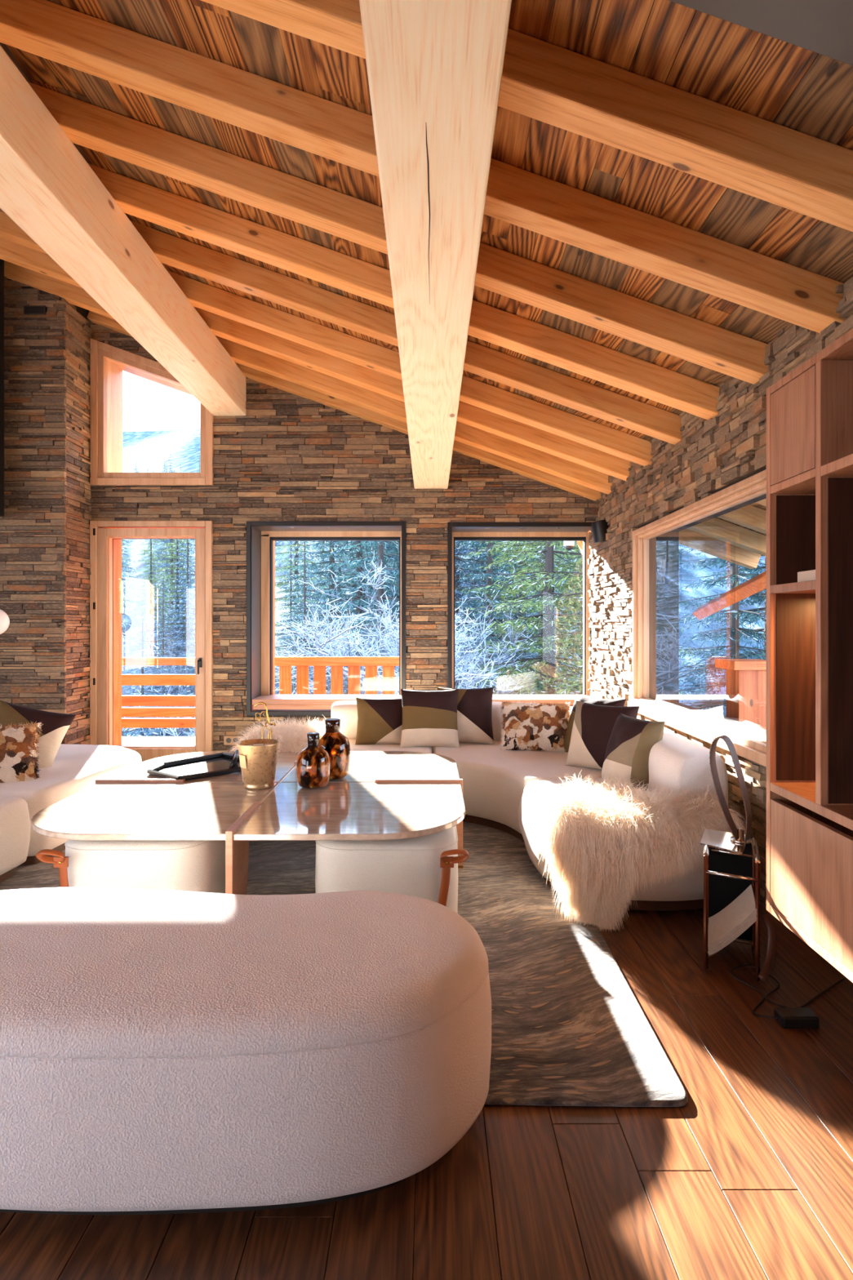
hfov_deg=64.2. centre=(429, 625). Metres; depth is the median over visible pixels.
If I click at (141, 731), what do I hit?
spruce tree
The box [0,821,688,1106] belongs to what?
rug
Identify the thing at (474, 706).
cushion
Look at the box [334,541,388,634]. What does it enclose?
spruce tree
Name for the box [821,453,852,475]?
shelf
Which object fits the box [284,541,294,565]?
spruce tree
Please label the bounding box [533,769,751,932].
sheepskin
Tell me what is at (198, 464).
spruce tree
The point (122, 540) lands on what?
spruce tree
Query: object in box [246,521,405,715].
window
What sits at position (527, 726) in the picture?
cushion
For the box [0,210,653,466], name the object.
rafter
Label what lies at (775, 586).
shelf
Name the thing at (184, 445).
hillside
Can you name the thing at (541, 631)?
spruce tree
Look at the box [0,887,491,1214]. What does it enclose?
ottoman
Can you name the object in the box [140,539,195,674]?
spruce tree
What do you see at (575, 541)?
spruce tree
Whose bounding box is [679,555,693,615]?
spruce tree
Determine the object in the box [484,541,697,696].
spruce tree
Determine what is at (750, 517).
rafter
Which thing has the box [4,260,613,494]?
rafter
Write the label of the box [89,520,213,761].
door
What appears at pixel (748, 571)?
spruce tree
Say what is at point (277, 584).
spruce tree
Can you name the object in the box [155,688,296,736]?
bare tree
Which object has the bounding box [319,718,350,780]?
vase
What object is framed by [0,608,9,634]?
globe lamp
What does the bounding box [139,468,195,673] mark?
spruce tree
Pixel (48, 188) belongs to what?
purlin
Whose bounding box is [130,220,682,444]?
rafter
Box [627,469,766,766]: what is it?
window
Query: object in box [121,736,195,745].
deck
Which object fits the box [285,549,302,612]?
spruce tree
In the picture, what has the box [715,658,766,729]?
balcony railing
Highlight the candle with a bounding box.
[237,738,280,790]
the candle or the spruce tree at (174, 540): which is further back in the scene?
the spruce tree at (174, 540)
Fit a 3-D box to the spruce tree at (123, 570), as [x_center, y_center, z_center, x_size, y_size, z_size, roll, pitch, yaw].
[-20.606,-4.806,44.070,3.938,11.520,3.541,0,0,-4]
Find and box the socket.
[226,737,231,742]
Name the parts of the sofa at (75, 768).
seat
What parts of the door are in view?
handle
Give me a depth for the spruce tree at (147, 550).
49.17 m
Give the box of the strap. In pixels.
[758,914,775,982]
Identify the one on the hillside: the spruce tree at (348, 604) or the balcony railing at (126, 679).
the spruce tree at (348, 604)
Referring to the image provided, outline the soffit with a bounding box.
[715,502,766,555]
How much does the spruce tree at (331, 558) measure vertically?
17.653 m
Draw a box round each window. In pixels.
[89,337,213,485]
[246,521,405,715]
[447,522,591,706]
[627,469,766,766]
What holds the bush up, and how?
on the hillside
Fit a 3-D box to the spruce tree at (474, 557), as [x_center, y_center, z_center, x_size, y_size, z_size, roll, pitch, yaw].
[4.245,-6.819,30.108,6.591,19.976,7.330,0,0,27]
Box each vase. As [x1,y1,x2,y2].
[296,732,330,789]
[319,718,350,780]
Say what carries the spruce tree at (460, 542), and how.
on the hillside
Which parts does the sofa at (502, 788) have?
seat, backrest, seat, seat, backrest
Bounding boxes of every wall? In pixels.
[0,276,93,744]
[88,321,598,751]
[587,277,852,903]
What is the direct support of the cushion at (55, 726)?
on the sofa at (75, 768)
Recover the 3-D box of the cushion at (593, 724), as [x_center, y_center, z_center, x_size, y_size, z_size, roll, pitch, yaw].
[0.980,0.634,3.880,0.400,0.372,0.203,0,0,43]
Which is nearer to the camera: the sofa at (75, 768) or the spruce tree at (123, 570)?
the sofa at (75, 768)
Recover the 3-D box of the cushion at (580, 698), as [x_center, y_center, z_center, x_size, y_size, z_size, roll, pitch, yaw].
[1.030,0.639,4.300,0.208,0.375,0.402,0,0,-35]
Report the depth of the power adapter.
2.02 m
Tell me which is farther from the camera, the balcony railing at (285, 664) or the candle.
the balcony railing at (285, 664)
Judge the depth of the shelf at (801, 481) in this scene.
2.09 m
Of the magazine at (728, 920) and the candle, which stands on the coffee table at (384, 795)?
the candle
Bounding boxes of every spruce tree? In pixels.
[121,539,139,612]
[121,539,141,632]
[121,540,135,568]
[121,541,166,736]
[121,611,180,736]
[123,579,194,736]
[125,539,169,613]
[133,453,140,472]
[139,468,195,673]
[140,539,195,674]
[145,453,190,570]
[145,539,195,597]
[146,539,195,695]
[151,463,176,570]
[160,455,168,472]
[164,464,195,572]
[168,626,195,736]
[175,539,195,575]
[196,454,199,472]
[275,541,306,685]
[275,541,333,694]
[275,541,335,651]
[275,541,346,694]
[275,541,371,678]
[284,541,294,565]
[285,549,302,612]
[293,543,314,621]
[294,541,399,694]
[305,541,371,629]
[310,541,399,694]
[316,542,328,582]
[325,600,364,694]
[328,541,388,670]
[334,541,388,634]
[344,541,467,688]
[366,541,466,639]
[368,541,399,622]
[454,541,517,694]
[454,541,557,693]
[455,541,578,692]
[455,541,591,694]
[459,541,502,632]
[459,542,485,659]
[459,542,497,613]
[461,530,591,694]
[462,541,564,659]
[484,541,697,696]
[508,541,714,697]
[559,541,591,622]
[679,546,766,714]
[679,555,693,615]
[679,555,766,716]
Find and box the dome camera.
[563,541,574,551]
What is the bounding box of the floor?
[0,899,852,1279]
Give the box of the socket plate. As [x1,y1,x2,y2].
[223,735,241,745]
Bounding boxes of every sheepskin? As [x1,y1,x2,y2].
[228,715,345,753]
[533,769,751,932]
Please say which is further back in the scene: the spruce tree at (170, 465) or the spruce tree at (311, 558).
the spruce tree at (170, 465)
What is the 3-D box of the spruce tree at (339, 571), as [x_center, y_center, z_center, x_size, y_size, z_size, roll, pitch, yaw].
[-5.629,-5.026,41.607,4.685,11.736,4.958,0,0,-25]
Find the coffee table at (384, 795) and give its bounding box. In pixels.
[31,751,465,894]
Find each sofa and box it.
[0,744,142,883]
[330,700,728,910]
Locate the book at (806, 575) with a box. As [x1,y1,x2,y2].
[797,569,815,582]
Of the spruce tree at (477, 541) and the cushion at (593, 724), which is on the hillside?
the spruce tree at (477, 541)
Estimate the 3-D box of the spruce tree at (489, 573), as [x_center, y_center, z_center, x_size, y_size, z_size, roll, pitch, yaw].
[2.002,-1.913,24.109,5.760,15.345,5.179,0,0,15]
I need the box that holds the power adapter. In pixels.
[773,1007,819,1028]
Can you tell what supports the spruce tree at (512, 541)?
on the hillside
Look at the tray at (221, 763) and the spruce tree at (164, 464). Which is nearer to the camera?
the tray at (221, 763)
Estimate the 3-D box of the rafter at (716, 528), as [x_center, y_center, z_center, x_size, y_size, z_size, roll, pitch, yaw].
[2.407,-0.798,5.655,1.234,0.549,0.110,0,0,0]
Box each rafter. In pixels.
[0,0,845,333]
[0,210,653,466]
[0,237,631,480]
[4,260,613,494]
[27,81,768,384]
[87,310,600,501]
[88,163,719,420]
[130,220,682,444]
[200,0,852,231]
[679,528,760,568]
[687,517,766,556]
[717,504,766,534]
[755,497,766,506]
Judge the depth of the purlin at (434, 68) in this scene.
1.77 m
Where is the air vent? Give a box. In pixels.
[23,305,47,315]
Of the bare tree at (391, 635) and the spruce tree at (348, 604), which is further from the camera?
the spruce tree at (348, 604)
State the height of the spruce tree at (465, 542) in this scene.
12.252 m
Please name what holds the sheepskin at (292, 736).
on the sofa at (502, 788)
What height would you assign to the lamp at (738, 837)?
0.376 m
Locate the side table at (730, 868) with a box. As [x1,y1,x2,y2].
[700,828,760,981]
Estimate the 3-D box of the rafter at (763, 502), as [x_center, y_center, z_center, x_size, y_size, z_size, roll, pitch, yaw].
[2.407,-0.798,4.455,1.234,0.549,0.110,0,0,0]
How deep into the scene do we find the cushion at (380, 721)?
4.66 m
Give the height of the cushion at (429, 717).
0.387 m
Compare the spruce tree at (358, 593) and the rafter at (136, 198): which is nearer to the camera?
the rafter at (136, 198)
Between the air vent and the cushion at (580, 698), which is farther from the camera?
the air vent
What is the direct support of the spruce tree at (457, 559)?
on the hillside
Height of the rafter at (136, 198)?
2.627 m
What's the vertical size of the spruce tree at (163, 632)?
6.687 m
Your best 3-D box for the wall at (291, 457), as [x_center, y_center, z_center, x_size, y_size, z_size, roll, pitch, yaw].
[-2.021,-1.270,6.074,7.558,5.139,0.451,0,0,0]
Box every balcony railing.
[121,657,195,728]
[275,656,399,694]
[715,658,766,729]
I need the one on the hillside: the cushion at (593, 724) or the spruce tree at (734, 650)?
the spruce tree at (734, 650)
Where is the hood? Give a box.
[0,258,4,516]
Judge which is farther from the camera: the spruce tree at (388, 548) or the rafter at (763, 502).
the spruce tree at (388, 548)
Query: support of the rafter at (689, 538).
attached to the soffit
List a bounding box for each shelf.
[769,468,815,493]
[769,580,815,593]
[769,782,852,831]
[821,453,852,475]
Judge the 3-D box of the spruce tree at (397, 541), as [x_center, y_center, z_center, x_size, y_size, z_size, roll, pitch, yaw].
[-1.648,-5.949,39.783,5.373,13.936,4.832,0,0,-44]
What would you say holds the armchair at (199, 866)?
on the rug
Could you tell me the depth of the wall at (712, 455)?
4.18 m
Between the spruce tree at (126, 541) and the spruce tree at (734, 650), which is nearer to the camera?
the spruce tree at (734, 650)
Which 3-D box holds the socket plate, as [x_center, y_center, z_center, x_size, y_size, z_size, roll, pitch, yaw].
[-1.696,0.986,5.846,0.146,0.080,0.027,0,0,0]
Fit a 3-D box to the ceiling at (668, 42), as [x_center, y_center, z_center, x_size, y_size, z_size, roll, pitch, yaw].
[-1.354,-2.309,1.281,9.002,3.281,10.198,0,0,0]
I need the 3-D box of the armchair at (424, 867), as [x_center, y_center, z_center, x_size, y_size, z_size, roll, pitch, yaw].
[-0.153,1.005,2.800,0.600,0.357,0.586,0,0,0]
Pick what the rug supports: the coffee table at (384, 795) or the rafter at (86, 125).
the coffee table at (384, 795)
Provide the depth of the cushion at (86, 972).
1.52 m
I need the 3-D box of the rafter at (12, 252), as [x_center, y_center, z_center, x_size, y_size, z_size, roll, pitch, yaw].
[-2.038,-2.373,4.966,7.100,2.627,0.113,0,0,0]
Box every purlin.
[0,44,246,415]
[359,0,511,488]
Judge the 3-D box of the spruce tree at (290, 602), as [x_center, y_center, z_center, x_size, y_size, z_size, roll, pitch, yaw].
[-6.911,-0.556,33.725,2.546,7.540,2.289,0,0,29]
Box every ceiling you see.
[0,0,852,440]
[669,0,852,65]
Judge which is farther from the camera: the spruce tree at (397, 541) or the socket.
the spruce tree at (397, 541)
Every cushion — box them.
[0,700,75,768]
[0,720,42,782]
[0,887,488,1058]
[355,697,402,744]
[400,688,459,747]
[436,686,493,744]
[499,700,572,751]
[564,693,626,752]
[565,700,639,768]
[601,712,665,791]
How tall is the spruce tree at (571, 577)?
13.419 m
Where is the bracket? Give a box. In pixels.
[576,530,591,555]
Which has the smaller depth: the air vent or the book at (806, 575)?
the book at (806, 575)
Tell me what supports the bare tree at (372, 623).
on the hillside
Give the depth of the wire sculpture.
3.60 m
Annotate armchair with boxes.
[35,840,225,893]
[315,825,469,912]
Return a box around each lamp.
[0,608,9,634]
[709,735,751,844]
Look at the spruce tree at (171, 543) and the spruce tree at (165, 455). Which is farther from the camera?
the spruce tree at (165, 455)
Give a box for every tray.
[146,750,241,780]
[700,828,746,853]
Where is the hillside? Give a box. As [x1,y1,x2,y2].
[121,428,764,736]
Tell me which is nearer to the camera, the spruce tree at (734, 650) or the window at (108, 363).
the window at (108, 363)
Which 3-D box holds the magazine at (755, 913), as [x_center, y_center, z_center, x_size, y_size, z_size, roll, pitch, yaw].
[1.078,1.044,2.428,0.154,0.165,0.254,0,0,23]
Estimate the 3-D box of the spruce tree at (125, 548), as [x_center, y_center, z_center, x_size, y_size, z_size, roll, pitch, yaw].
[-11.205,1.036,24.171,3.933,9.577,3.716,0,0,3]
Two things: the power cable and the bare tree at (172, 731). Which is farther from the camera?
the bare tree at (172, 731)
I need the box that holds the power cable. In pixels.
[730,964,844,1019]
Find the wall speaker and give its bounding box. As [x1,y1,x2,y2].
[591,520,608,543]
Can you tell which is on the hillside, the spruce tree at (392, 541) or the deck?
the spruce tree at (392, 541)
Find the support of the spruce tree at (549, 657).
on the hillside
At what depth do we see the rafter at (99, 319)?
5.77 m
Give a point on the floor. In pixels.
(751, 1178)
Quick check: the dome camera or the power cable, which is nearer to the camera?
the power cable
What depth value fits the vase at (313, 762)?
3.17 m
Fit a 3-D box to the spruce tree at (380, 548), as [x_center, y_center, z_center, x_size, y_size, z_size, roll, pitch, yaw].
[-1.650,-3.093,23.858,6.021,17.732,5.414,0,0,32]
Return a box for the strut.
[692,570,766,620]
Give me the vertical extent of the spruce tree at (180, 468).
10.173 m
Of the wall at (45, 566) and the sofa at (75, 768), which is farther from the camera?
the wall at (45, 566)
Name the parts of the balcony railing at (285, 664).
rail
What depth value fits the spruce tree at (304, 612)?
21.98 m
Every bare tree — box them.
[121,610,195,736]
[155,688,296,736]
[293,612,399,694]
[297,551,540,694]
[360,622,399,694]
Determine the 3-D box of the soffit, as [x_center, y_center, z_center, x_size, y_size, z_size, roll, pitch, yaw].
[2.452,-0.879,3.290,1.254,0.474,6.180,0,0,0]
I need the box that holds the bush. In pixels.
[275,595,515,694]
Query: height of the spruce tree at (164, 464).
10.459 m
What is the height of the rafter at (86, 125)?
2.627 m
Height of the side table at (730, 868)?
0.408 m
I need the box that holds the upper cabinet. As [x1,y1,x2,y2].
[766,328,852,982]
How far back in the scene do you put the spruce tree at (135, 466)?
116.70 m
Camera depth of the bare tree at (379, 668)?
19.63 m
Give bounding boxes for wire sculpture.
[253,702,275,738]
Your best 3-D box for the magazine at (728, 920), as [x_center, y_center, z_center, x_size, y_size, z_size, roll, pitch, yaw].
[1.078,1.033,2.428,0.155,0.166,0.254,0,0,23]
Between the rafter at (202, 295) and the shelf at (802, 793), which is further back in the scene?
the rafter at (202, 295)
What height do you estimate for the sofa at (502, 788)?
0.618 m
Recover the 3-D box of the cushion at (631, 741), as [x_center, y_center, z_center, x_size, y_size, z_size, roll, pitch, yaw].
[1.039,0.654,3.500,0.202,0.362,0.363,0,0,-19]
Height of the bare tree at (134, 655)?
7.610 m
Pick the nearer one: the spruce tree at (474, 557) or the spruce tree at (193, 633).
the spruce tree at (193, 633)
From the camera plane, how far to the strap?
2.31 m
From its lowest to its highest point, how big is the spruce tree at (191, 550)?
8.609 m
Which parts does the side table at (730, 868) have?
leg frame, panel, cross rod, leg frame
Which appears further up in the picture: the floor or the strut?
the strut
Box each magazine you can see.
[707,884,756,947]
[707,911,756,951]
[707,915,756,955]
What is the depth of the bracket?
6.77 m
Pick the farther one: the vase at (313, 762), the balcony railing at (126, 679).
the balcony railing at (126, 679)
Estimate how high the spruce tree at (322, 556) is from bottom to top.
5.698 m
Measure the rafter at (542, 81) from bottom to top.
2.627 m
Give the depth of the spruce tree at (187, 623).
32.87 m
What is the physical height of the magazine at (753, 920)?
0.168 m
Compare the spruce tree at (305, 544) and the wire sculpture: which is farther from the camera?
the spruce tree at (305, 544)
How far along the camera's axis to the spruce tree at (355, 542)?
34.55 m
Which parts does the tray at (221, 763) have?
handle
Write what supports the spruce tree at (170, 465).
on the hillside
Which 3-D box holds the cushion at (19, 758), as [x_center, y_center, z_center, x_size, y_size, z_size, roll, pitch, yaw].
[-2.297,0.697,3.600,0.440,0.351,0.277,0,0,-29]
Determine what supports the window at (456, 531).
in the wall at (291, 457)

